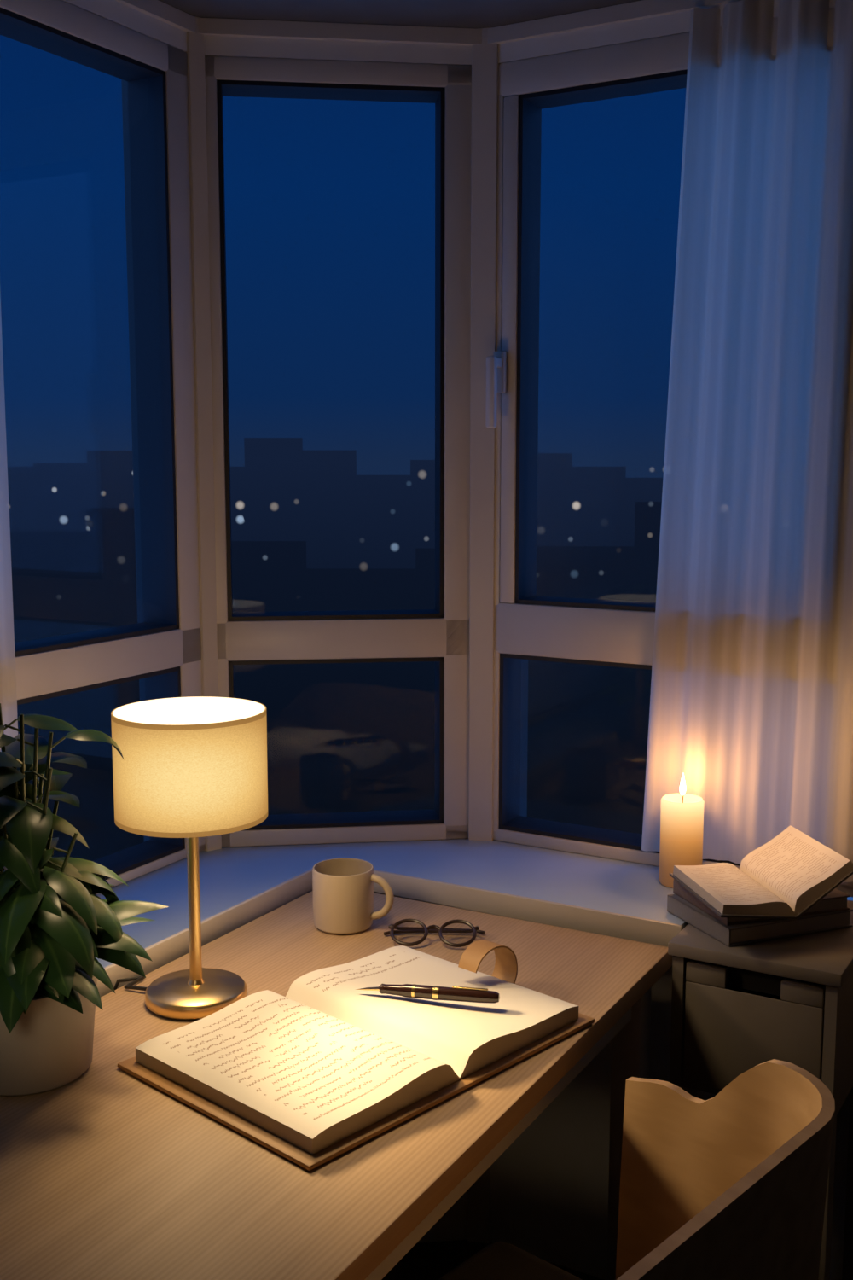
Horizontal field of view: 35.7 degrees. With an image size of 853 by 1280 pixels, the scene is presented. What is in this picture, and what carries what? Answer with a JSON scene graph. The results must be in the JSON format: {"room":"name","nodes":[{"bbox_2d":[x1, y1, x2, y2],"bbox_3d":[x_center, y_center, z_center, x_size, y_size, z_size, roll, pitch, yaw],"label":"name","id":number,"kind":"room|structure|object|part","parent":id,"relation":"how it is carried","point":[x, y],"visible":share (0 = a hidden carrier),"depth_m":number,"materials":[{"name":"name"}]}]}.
{"room":"home study","nodes":[
{"label":"home study","id":0,"kind":"room"},
{"bbox_2d":[62,0,186,52],"bbox_3d":[-0.867,0.163,1.556,0.140,2.160,1.800,4,9,29],"label":"wall","id":1,"kind":"structure","parent":0,"point":[113,10],"depth_m":2.03,"materials":[{"name":"paint"}]},
{"bbox_2d":[0,295,17,751],"bbox_3d":[-0.899,-0.191,1.281,0.028,1.325,1.275,4,9,29],"label":"curtain","id":2,"kind":"object","parent":1,"relation":"hanging from","point":[8,677],"visible":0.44,"depth_m":1.85,"materials":[{"name":"white fabric"}]},
{"bbox_2d":[0,0,205,894],"bbox_3d":[-0.703,-0.224,1.734,0.075,1.330,1.218,4,9,29],"label":"window","id":3,"kind":"structure","parent":1,"relation":"in","point":[164,649],"depth_m":2.15,"materials":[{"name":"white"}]},
{"bbox_2d":[96,867,682,997],"bbox_3d":[-0.360,0.459,1.772,1.406,0.037,0.559,-5,9,-34],"label":"trim","id":4,"kind":"structure","parent":1,"relation":"attached to","point":[177,945],"depth_m":2.04,"materials":[{"name":"beige wood"}]},
{"bbox_2d":[94,838,688,967],"bbox_3d":[-0.250,0.466,1.726,0.861,0.035,1.536,4,9,30],"label":"window sill","id":5,"kind":"structure","parent":1,"relation":"attached to","point":[229,876],"depth_m":2.18,"materials":[{"name":"white paint"}]},
{"bbox_2d":[659,773,704,888],"bbox_3d":[0.409,0.301,2.121,0.068,0.182,0.068,0,8,0],"label":"pillar candle","id":6,"kind":"object","parent":5,"relation":"on","point":[682,815],"visible":0.87,"depth_m":2.10,"materials":[{"name":"beige wax"}]},
{"bbox_2d":[121,16,528,1243],"bbox_3d":[-0.157,0.052,2.374,0.707,2.160,0.158,-1,8,-7],"label":"wall","id":7,"kind":"structure","parent":0,"point":[468,1218],"depth_m":2.25,"materials":[{"name":"paint"}]},
{"bbox_2d":[204,55,471,847],"bbox_3d":[-0.160,-0.301,2.302,0.476,1.330,0.075,-1,8,-7],"label":"window","id":8,"kind":"structure","parent":7,"relation":"in","point":[440,635],"depth_m":2.29,"materials":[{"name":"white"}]},
{"bbox_2d":[114,0,741,46],"bbox_3d":[-0.294,-0.945,1.789,1.856,0.024,0.730,-4,9,-25],"label":"trim","id":9,"kind":"structure","parent":7,"relation":"attached to","point":[160,10],"depth_m":2.14,"materials":[{"name":"white paint"}]},
{"bbox_2d":[158,0,641,29],"bbox_3d":[-0.021,-0.773,0.230,2.743,0.050,4.280,0,8,0],"label":"ceiling","id":10,"kind":"structure","parent":0,"point":[454,14],"depth_m":2.10,"materials":[{"name":"paint"}]},
{"bbox_2d":[381,1239,604,1279],"bbox_3d":[-0.021,1.417,0.526,2.743,0.050,4.280,0,8,0],"label":"floor","id":11,"kind":"structure","parent":0,"point":[433,1260],"depth_m":2.42,"materials":[{"name":"brown wood"}]},
{"bbox_2d":[0,890,672,1279],"bbox_3d":[-0.220,0.875,1.556,0.603,0.750,1.300,4,9,29],"label":"writing desk","id":12,"kind":"object","parent":11,"relation":"on","point":[106,1174],"visible":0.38,"depth_m":1.37,"materials":[{"name":"brown wood"}]},
{"bbox_2d":[0,703,168,1096],"bbox_3d":[-0.466,0.287,1.505,0.327,0.425,0.312,-6,10,-39],"label":"potted plant","id":13,"kind":"object","parent":12,"relation":"on","point":[52,936],"visible":1,"depth_m":1.46,"materials":[{"name":"green plant"}]},
{"bbox_2d":[110,696,267,1019],"bbox_3d":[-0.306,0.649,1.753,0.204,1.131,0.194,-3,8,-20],"label":"table lamp","id":14,"kind":"object","parent":12,"relation":"on","point":[192,768],"visible":0.93,"depth_m":1.62,"materials":[{"name":"beige fabric"}]},
{"bbox_3d":[-0.395,0.830,1.823,0.070,0.754,0.052,0,8,0],"label":"cord","id":15,"kind":"part","parent":14,"relation":"part of","materials":[{"name":"black plastic"}]},
{"bbox_3d":[-0.301,0.158,1.688,0.194,0.139,0.194,0,8,0],"label":"lamp shade","id":16,"kind":"part","parent":14,"relation":"part of","materials":[{"name":"fabric"}]},
{"bbox_3d":[-0.301,0.319,1.710,0.026,0.252,0.026,0,8,0],"label":"stem","id":17,"kind":"part","parent":14,"relation":"part of","materials":[{"name":"gold metal"}]},
{"bbox_2d":[312,858,394,934],"bbox_3d":[-0.115,0.388,2.007,0.115,0.092,0.093,-2,8,-15],"label":"coffee mug","id":18,"kind":"object","parent":12,"relation":"on","point":[343,888],"visible":1,"depth_m":1.97,"materials":[{"name":"beige ceramic"}]},
{"bbox_2d":[117,939,594,1170],"bbox_3d":[-0.070,0.453,1.600,0.334,0.072,0.495,7,10,43],"label":"open notebook","id":19,"kind":"object","parent":12,"relation":"on","point":[313,1073],"visible":0.99,"depth_m":1.53,"materials":[{"name":"beige paper"}]},
{"bbox_2d":[355,983,500,1003],"bbox_3d":[0.000,0.437,1.645,0.184,0.019,0.017,1,8,11],"label":"pen","id":20,"kind":"object","parent":19,"relation":"on","point":[414,991],"visible":1,"depth_m":1.64,"materials":[{"name":"black paint"}]},
{"bbox_2d":[384,918,485,947],"bbox_3d":[0.011,0.427,1.946,0.151,0.028,0.074,0,8,3],"label":"eyeglasses","id":21,"kind":"object","parent":12,"relation":"on","point":[432,928],"visible":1,"depth_m":1.95,"materials":[{"name":"brown"}]},
{"bbox_2d":[437,1058,835,1279],"bbox_3d":[0.100,0.867,1.334,0.443,0.827,0.544,7,10,42],"label":"desk chair","id":22,"kind":"object","parent":11,"relation":"on","point":[732,1184],"visible":1,"depth_m":1.40,"materials":[{"name":"brown wood"}]},
{"bbox_2d":[668,900,852,1279],"bbox_3d":[0.525,0.801,2.002,0.242,0.775,0.315,4,9,30],"label":"cabinet","id":23,"kind":"object","parent":11,"relation":"on","point":[736,1009],"visible":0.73,"depth_m":1.84,"materials":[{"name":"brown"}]},
{"bbox_2d":[667,878,852,946],"bbox_3d":[0.493,0.390,1.964,0.217,0.048,0.163,-3,8,-22],"label":"book stack","id":24,"kind":"object","parent":23,"relation":"on","point":[832,912],"visible":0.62,"depth_m":1.91,"materials":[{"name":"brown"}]},
{"bbox_2d":[669,825,852,919],"bbox_3d":[0.479,0.332,1.896,0.202,0.077,0.188,-1,8,-11],"label":"open book","id":25,"kind":"object","parent":24,"relation":"on","point":[784,877],"visible":1,"depth_m":1.87,"materials":[{"name":"grey paper"}]},
{"bbox_2d":[489,0,852,1279],"bbox_3d":[0.695,0.092,2.083,1.320,2.160,0.140,4,9,30],"label":"wall","id":26,"kind":"structure","parent":0,"point":[549,1187],"depth_m":2.36,"materials":[{"name":"paint"}]},
{"bbox_2d":[485,7,852,897],"bbox_3d":[0.390,-0.280,2.146,0.680,1.330,0.122,4,9,30],"label":"window","id":27,"kind":"structure","parent":26,"relation":"in","point":[528,625],"depth_m":2.25,"materials":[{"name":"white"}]},
{"bbox_2d":[641,0,852,882],"bbox_3d":[0.777,-0.274,1.893,0.958,1.325,0.027,4,9,30],"label":"curtain","id":28,"kind":"object","parent":26,"relation":"hanging from","point":[757,522],"visible":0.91,"depth_m":2.04,"materials":[{"name":"white fabric"}]},
{"label":"outside","id":29,"kind":"structure","parent":0,"visible":0},
{"bbox_2d":[0,34,686,861],"bbox_3d":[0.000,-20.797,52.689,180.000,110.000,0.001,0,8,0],"label":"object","id":30,"kind":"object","parent":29,"point":[330,204],"depth_m":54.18,"materials":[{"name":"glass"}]}
]}

